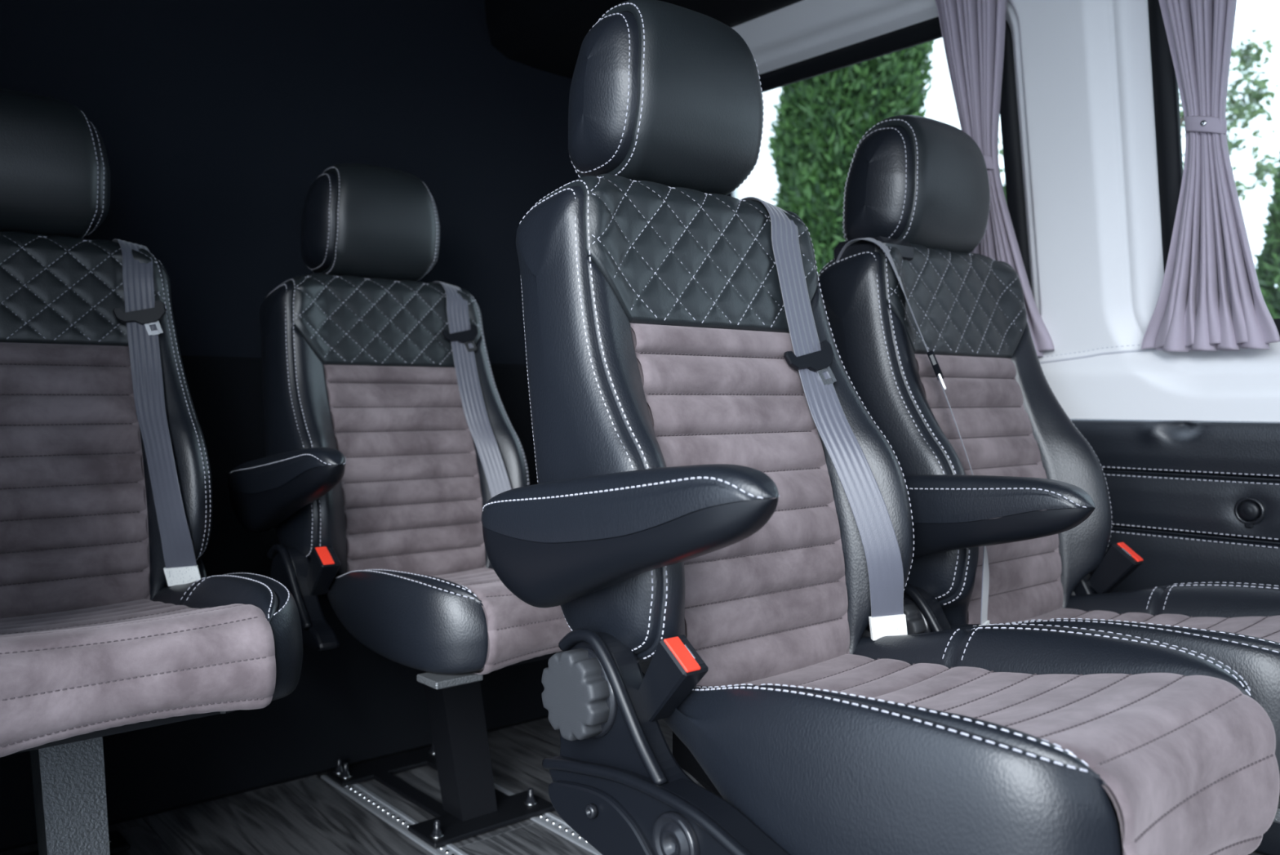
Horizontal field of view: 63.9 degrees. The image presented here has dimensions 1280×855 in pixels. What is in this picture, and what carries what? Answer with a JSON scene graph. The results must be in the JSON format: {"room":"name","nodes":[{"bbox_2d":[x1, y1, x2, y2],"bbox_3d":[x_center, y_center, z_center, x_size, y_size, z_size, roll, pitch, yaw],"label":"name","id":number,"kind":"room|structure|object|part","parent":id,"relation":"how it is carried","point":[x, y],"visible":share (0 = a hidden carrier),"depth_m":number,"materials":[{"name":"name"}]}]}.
{"room":"vehicle interior","nodes":[
{"label":"vehicle interior","id":0,"kind":"room"},
{"bbox_2d":[0,0,580,586],"bbox_3d":[-0.768,-0.285,2.329,2.045,2.000,0.070,-1,2,-40],"label":"wall","id":1,"kind":"structure","parent":0,"point":[216,121],"depth_m":2.25,"materials":[{"name":"black carpet"}]},
{"bbox_2d":[0,593,548,852],"bbox_3d":[-0.668,0.527,2.252,1.970,0.380,0.209,-1,2,-40],"label":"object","id":2,"kind":"structure","parent":1,"relation":"attached to","point":[353,704],"depth_m":2.08,"materials":[{"name":"black carpet"}]},
{"bbox_3d":[-0.743,0.280,2.333,1.970,0.870,0.020,-1,2,-40],"label":"panel","id":3,"kind":"part","parent":1,"relation":"part of","materials":[{"name":"black carpet"}]},
{"bbox_2d":[0,717,1266,854],"bbox_3d":[0.640,0.786,0.674,2.120,0.050,4.360,-1,2,-40],"label":"floor","id":4,"kind":"structure","parent":0,"point":[305,815],"depth_m":1.89,"materials":[{"name":"black wood"}]},
{"bbox_2d":[0,88,302,854],"bbox_3d":[-0.867,0.092,1.470,0.569,1.288,0.802,-1,2,-40],"label":"passenger seat","id":5,"kind":"object","parent":4,"relation":"on","point":[106,489],"visible":1,"depth_m":1.63,"materials":[{"name":"grey fabric"}]},
{"bbox_3d":[-1.004,0.725,1.715,0.260,0.009,0.080,-1,2,-40],"label":"foot plate","id":6,"kind":"part","parent":5,"relation":"part of","materials":[{"name":"black paint"}]},
{"bbox_3d":[-1.034,-0.230,1.706,0.425,0.186,0.164,-1,2,-40],"label":"quilted panel","id":7,"kind":"part","parent":5,"relation":"part of","materials":[{"name":"black leather"}]},
{"bbox_3d":[-0.851,-0.196,1.743,0.081,0.045,0.019,-1,2,-29],"label":"latch plate","id":8,"kind":"part","parent":5,"relation":"part of","materials":[{"name":"black plastic"}]},
{"bbox_3d":[-0.836,-0.168,1.744,0.016,0.024,0.006,0,2,12],"label":"latch blade","id":9,"kind":"part","parent":5,"relation":"part of","materials":[{"name":"silver metal"}]},
{"bbox_3d":[-0.825,-0.161,1.747,0.014,0.010,0.004,-1,2,-29],"label":"latch blade","id":10,"kind":"part","parent":5,"relation":"part of","materials":[{"name":"silver metal"}]},
{"bbox_3d":[-0.822,-0.172,1.752,0.016,0.024,0.006,0,2,12],"label":"latch blade","id":11,"kind":"part","parent":5,"relation":"part of","materials":[{"name":"silver metal"}]},
{"bbox_3d":[-0.814,-0.034,1.804,0.296,0.533,0.051,1,2,42],"label":"backrest","id":12,"kind":"part","parent":5,"relation":"part of","materials":[{"name":"black leather"}]},
{"bbox_2d":[223,573,302,700],"bbox_3d":[-0.615,0.288,1.528,0.098,0.145,0.532,-1,2,-40],"label":"cushion","id":13,"kind":"object","parent":5,"relation":"on","point":[268,611],"depth_m":1.33,"materials":[{"name":"grey fabric"}]},
{"bbox_2d":[320,774,467,854],"bbox_3d":[0.695,0.764,0.563,0.041,0.008,4.120,-1,2,-40],"label":"floor track","id":14,"kind":"object","parent":4,"relation":"on","point":[398,820],"visible":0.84,"depth_m":1.93,"materials":[{"name":"silver metal"}]},
{"bbox_2d":[227,163,571,848],"bbox_3d":[-0.384,0.091,1.921,0.569,1.266,0.802,-1,2,-40],"label":"passenger seat","id":15,"kind":"object","parent":14,"relation":"on","point":[389,433],"visible":0.88,"depth_m":2.00,"materials":[{"name":"black leather"}]},
{"bbox_3d":[-0.637,0.076,1.829,0.066,0.093,0.468,-1,2,-40],"label":"armrest","id":16,"kind":"part","parent":15,"relation":"part of","materials":[{"name":"black leather"}]},
{"bbox_3d":[-0.679,-0.015,1.960,0.051,0.534,0.296,-1,2,-33],"label":"backrest","id":17,"kind":"part","parent":15,"relation":"part of","materials":[{"name":"black leather"}]},
{"bbox_3d":[-0.552,-0.220,2.158,0.425,0.186,0.164,-1,2,-40],"label":"quilted panel","id":18,"kind":"part","parent":15,"relation":"part of","materials":[{"name":"black leather"}]},
{"bbox_3d":[-0.521,0.712,2.166,0.260,0.009,0.080,-1,2,-40],"label":"foot plate","id":19,"kind":"part","parent":15,"relation":"part of","materials":[{"name":"black paint"}]},
{"bbox_2d":[326,569,488,674],"bbox_3d":[-0.428,0.306,1.728,0.098,0.145,0.532,-1,2,-40],"label":"cushion","id":20,"kind":"object","parent":15,"relation":"on","point":[431,624],"depth_m":1.58,"materials":[{"name":"black leather"}]},
{"bbox_3d":[-0.443,0.717,2.003,0.034,0.009,0.290,-1,2,-40],"label":"foot plate","id":21,"kind":"part","parent":15,"relation":"part of","materials":[{"name":"black paint"}]},
{"bbox_2d":[430,833,444,838],"bbox_3d":[-0.357,0.717,1.804,0.025,0.002,0.025,-1,2,-40],"label":"washer","id":22,"kind":"object","parent":15,"relation":"in","point":[432,835],"depth_m":1.80,"materials":[{"name":"silver metal"}]},
{"bbox_3d":[-0.384,-0.202,2.193,0.081,0.045,0.019,-1,2,-31],"label":"latch plate","id":23,"kind":"part","parent":15,"relation":"part of","materials":[{"name":"black plastic"}]},
{"bbox_3d":[-0.370,-0.173,2.194,0.015,0.024,0.006,0,2,10],"label":"latch blade","id":24,"kind":"part","parent":15,"relation":"part of","materials":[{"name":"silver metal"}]},
{"bbox_3d":[-0.352,0.715,2.081,0.030,0.009,0.290,-1,2,-40],"label":"foot plate","id":25,"kind":"part","parent":15,"relation":"part of","materials":[{"name":"black paint"}]},
{"bbox_3d":[-0.356,-0.177,2.202,0.015,0.024,0.006,0,2,10],"label":"latch blade","id":26,"kind":"part","parent":15,"relation":"part of","materials":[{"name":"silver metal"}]},
{"bbox_3d":[-0.287,0.720,1.893,0.260,0.009,0.100,-1,2,-40],"label":"foot plate","id":27,"kind":"part","parent":15,"relation":"part of","materials":[{"name":"black paint"}]},
{"bbox_3d":[-0.332,-0.023,2.256,0.296,0.534,0.051,1,2,42],"label":"backrest","id":28,"kind":"part","parent":15,"relation":"part of","materials":[{"name":"black leather"}]},
{"bbox_2d":[524,800,537,805],"bbox_3d":[-0.208,0.713,1.950,0.025,0.002,0.025,-1,2,-40],"label":"washer","id":29,"kind":"object","parent":15,"relation":"in","point":[526,802],"depth_m":1.94,"materials":[{"name":"silver metal"}]},
{"bbox_2d":[493,782,602,854],"bbox_3d":[0.855,0.761,0.699,0.041,0.008,4.120,-1,2,-40],"label":"floor track","id":30,"kind":"object","parent":4,"relation":"on","point":[553,823],"visible":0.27,"depth_m":1.86,"materials":[{"name":"silver metal"}]},
{"bbox_2d":[481,0,1279,854],"bbox_3d":[0.220,0.088,1.175,0.569,1.311,0.802,-1,2,-40],"label":"passenger seat","id":31,"kind":"object","parent":4,"relation":"on","point":[718,522],"visible":1,"depth_m":1.17,"materials":[{"name":"black leather"}]},
{"bbox_3d":[-0.072,0.296,1.139,0.029,0.098,0.096,-1,2,-40],"label":"recline knob","id":32,"kind":"part","parent":31,"relation":"part of","materials":[{"name":"grey plastic"}]},
{"bbox_3d":[-0.074,-0.016,1.214,0.051,0.559,0.296,-1,2,-33],"label":"backrest","id":33,"kind":"part","parent":31,"relation":"part of","materials":[{"name":"black leather"}]},
{"bbox_3d":[-0.032,0.079,1.083,0.066,0.097,0.468,-1,2,-40],"label":"armrest","id":34,"kind":"part","parent":31,"relation":"part of","materials":[{"name":"black leather"}]},
{"bbox_3d":[0.053,-0.230,1.411,0.425,0.194,0.164,-1,2,-40],"label":"quilted panel","id":35,"kind":"part","parent":31,"relation":"part of","materials":[{"name":"black leather"}]},
{"bbox_3d":[0.236,-0.099,1.424,0.080,0.046,0.021,-1,2,-30],"label":"latch plate","id":36,"kind":"part","parent":31,"relation":"part of","materials":[{"name":"black plastic"}]},
{"bbox_3d":[0.252,-0.071,1.423,0.017,0.025,0.006,0,2,17],"label":"latch blade","id":37,"kind":"part","parent":31,"relation":"part of","materials":[{"name":"silver metal"}]},
{"bbox_3d":[0.263,-0.064,1.426,0.014,0.011,0.005,-1,2,-29],"label":"latch blade","id":38,"kind":"part","parent":31,"relation":"part of","materials":[{"name":"silver metal"}]},
{"bbox_3d":[0.266,-0.075,1.431,0.017,0.025,0.006,0,2,17],"label":"latch blade","id":39,"kind":"part","parent":31,"relation":"part of","materials":[{"name":"silver metal"}]},
{"bbox_2d":[642,671,1122,854],"bbox_3d":[0.177,0.341,0.983,0.098,0.194,0.532,-1,2,-40],"label":"cushion","id":40,"kind":"object","parent":31,"relation":"on","point":[800,770],"depth_m":0.89,"materials":[{"name":"black leather"}]},
{"bbox_2d":[862,624,1252,791],"bbox_3d":[0.472,0.334,1.234,0.098,0.194,0.532,-1,2,-40],"label":"cushion","id":41,"kind":"object","parent":31,"relation":"on","point":[1024,651],"depth_m":1.20,"materials":[{"name":"grey fabric"}]},
{"bbox_2d":[817,115,1279,823],"bbox_3d":[0.674,0.098,1.576,0.569,1.269,0.802,-1,2,-40],"label":"passenger seat","id":42,"kind":"object","parent":4,"relation":"on","point":[1011,507],"visible":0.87,"depth_m":1.69,"materials":[{"name":"black leather"}]},
{"bbox_3d":[0.383,-0.007,1.615,0.056,0.558,0.296,-1,2,-40],"label":"backrest","id":43,"kind":"part","parent":42,"relation":"part of","materials":[{"name":"black leather"}]},
{"bbox_3d":[0.382,0.305,1.540,0.029,0.098,0.096,-1,2,-40],"label":"recline knob","id":44,"kind":"part","parent":42,"relation":"part of","materials":[{"name":"grey plastic"}]},
{"bbox_3d":[0.506,-0.221,1.812,0.425,0.194,0.164,-1,2,-40],"label":"quilted panel","id":45,"kind":"part","parent":42,"relation":"part of","materials":[{"name":"black leather"}]},
{"bbox_3d":[0.470,-0.097,1.623,0.023,0.046,0.081,1,2,23],"label":"latch plate","id":46,"kind":"part","parent":42,"relation":"part of","materials":[{"name":"black plastic"}]},
{"bbox_3d":[0.470,-0.072,1.595,0.007,0.024,0.016,-1,2,-36],"label":"latch blade","id":47,"kind":"part","parent":42,"relation":"part of","materials":[{"name":"silver metal"}]},
{"bbox_3d":[0.424,0.102,1.481,0.066,0.075,0.472,-1,2,-40],"label":"armrest","id":48,"kind":"part","parent":42,"relation":"part of","materials":[{"name":"black leather"}]},
{"bbox_2d":[950,619,1279,797],"bbox_3d":[0.630,0.350,1.383,0.098,0.194,0.532,-1,2,-40],"label":"cushion","id":49,"kind":"object","parent":42,"relation":"on","point":[1256,660],"depth_m":1.25,"materials":[{"name":"grey fabric"}]},
{"bbox_2d":[484,0,802,79],"bbox_3d":[0.610,-1.035,0.597,1.920,0.304,4.360,-1,2,-40],"label":"ceiling","id":50,"kind":"structure","parent":0,"point":[548,36],"depth_m":2.48,"materials":[{"name":"black carpet"}]},
{"bbox_2d":[732,0,1279,854],"bbox_3d":[1.363,-0.078,1.268,0.258,1.645,4.360,-1,2,-40],"label":"wall","id":51,"kind":"structure","parent":0,"point":[1177,439],"depth_m":1.87,"materials":[{"name":"white plastic"}]},
{"bbox_2d":[727,16,1031,290],"bbox_3d":[0.428,-0.504,2.397,0.135,0.683,1.010,-1,2,-40],"label":"window frame","id":52,"kind":"structure","parent":51,"relation":"in","point":[928,30],"depth_m":2.09,"materials":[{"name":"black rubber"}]},
{"bbox_3d":[0.430,-0.504,2.399,0.113,0.623,0.950,-1,2,-40],"label":"pane","id":53,"kind":"part","parent":52,"relation":"part of","materials":[{"name":"clear glass"}]},
{"bbox_3d":[1.453,0.362,1.357,0.022,0.760,4.360,-1,2,-40],"label":"backing panel","id":54,"kind":"part","parent":51,"relation":"part of","materials":[{"name":"black leather"}]},
{"bbox_2d":[1147,0,1279,337],"bbox_3d":[1.343,-0.474,1.325,0.135,0.683,1.310,-1,2,-40],"label":"window","id":55,"kind":"structure","parent":51,"relation":"in","point":[1165,85],"depth_m":1.79,"materials":[{"name":"glass"}]},
{"bbox_2d":[1234,496,1265,528],"bbox_3d":[1.045,0.145,1.758,0.018,0.053,0.048,-1,2,-40],"label":"power socket","id":56,"kind":"object","parent":51,"relation":"attached to","point":[1249,510],"visible":1,"depth_m":1.75,"materials":[{"name":"black plastic"}]},
{"bbox_3d":[0.884,-0.861,1.726,0.044,0.014,2.912,-1,2,-40],"label":"rail","id":57,"kind":"object","parent":51,"relation":"attached to","visible":0},
{"bbox_2d":[934,0,1054,356],"bbox_3d":[0.680,-0.507,2.010,0.177,0.738,0.224,-1,2,-40],"label":"curtain","id":58,"kind":"object","parent":57,"relation":"hanging from","point":[973,31],"visible":0.66,"depth_m":1.99,"materials":[{"name":"grey fabric"}]},
{"bbox_2d":[1141,0,1279,351],"bbox_3d":[0.931,-0.499,1.714,0.170,0.738,0.224,-1,2,-40],"label":"curtain","id":59,"kind":"object","parent":57,"relation":"hanging from","point":[1211,298],"visible":1,"depth_m":1.71,"materials":[{"name":"grey fabric"}]},
{"label":"outside","id":60,"kind":"structure","parent":0,"visible":0},
{"bbox_3d":[0.555,1.268,7.087,70.000,0.130,70.000,-1,2,-40],"label":"ground","id":61,"kind":"structure","parent":60,"visible":0},
{"bbox_2d":[765,40,935,275],"bbox_3d":[1.221,-0.907,5.979,0.984,4.279,0.989,0,2,-8],"label":"hedge","id":62,"kind":"object","parent":61,"relation":"on","point":[823,119],"visible":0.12,"depth_m":5.66,"materials":[{"name":"green plant"}]},
{"bbox_2d":[1001,179,1007,204],"bbox_3d":[2.474,-0.346,6.590,0.647,3.132,0.654,-1,2,-40],"label":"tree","id":63,"kind":"object","parent":61,"relation":"on","point":[1004,182],"visible":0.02,"depth_m":6.58,"materials":[{"name":"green plant"}]},
{"bbox_2d":[998,22,1279,202],"bbox_3d":[3.804,-1.122,7.928,2.385,4.602,0.966,0,2,-9],"label":"birch tree","id":64,"kind":"object","parent":61,"relation":"on","point":[1239,108],"visible":0.32,"depth_m":7.90,"materials":[{"name":"green plant"}]},
{"bbox_2d":[1252,138,1279,318],"bbox_3d":[3.753,-0.517,5.582,0.960,3.523,1.024,-1,2,-40],"label":"tree","id":65,"kind":"object","parent":61,"relation":"on","point":[1268,269],"visible":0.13,"depth_m":5.60,"materials":[{"name":"green plant"}]}
]}

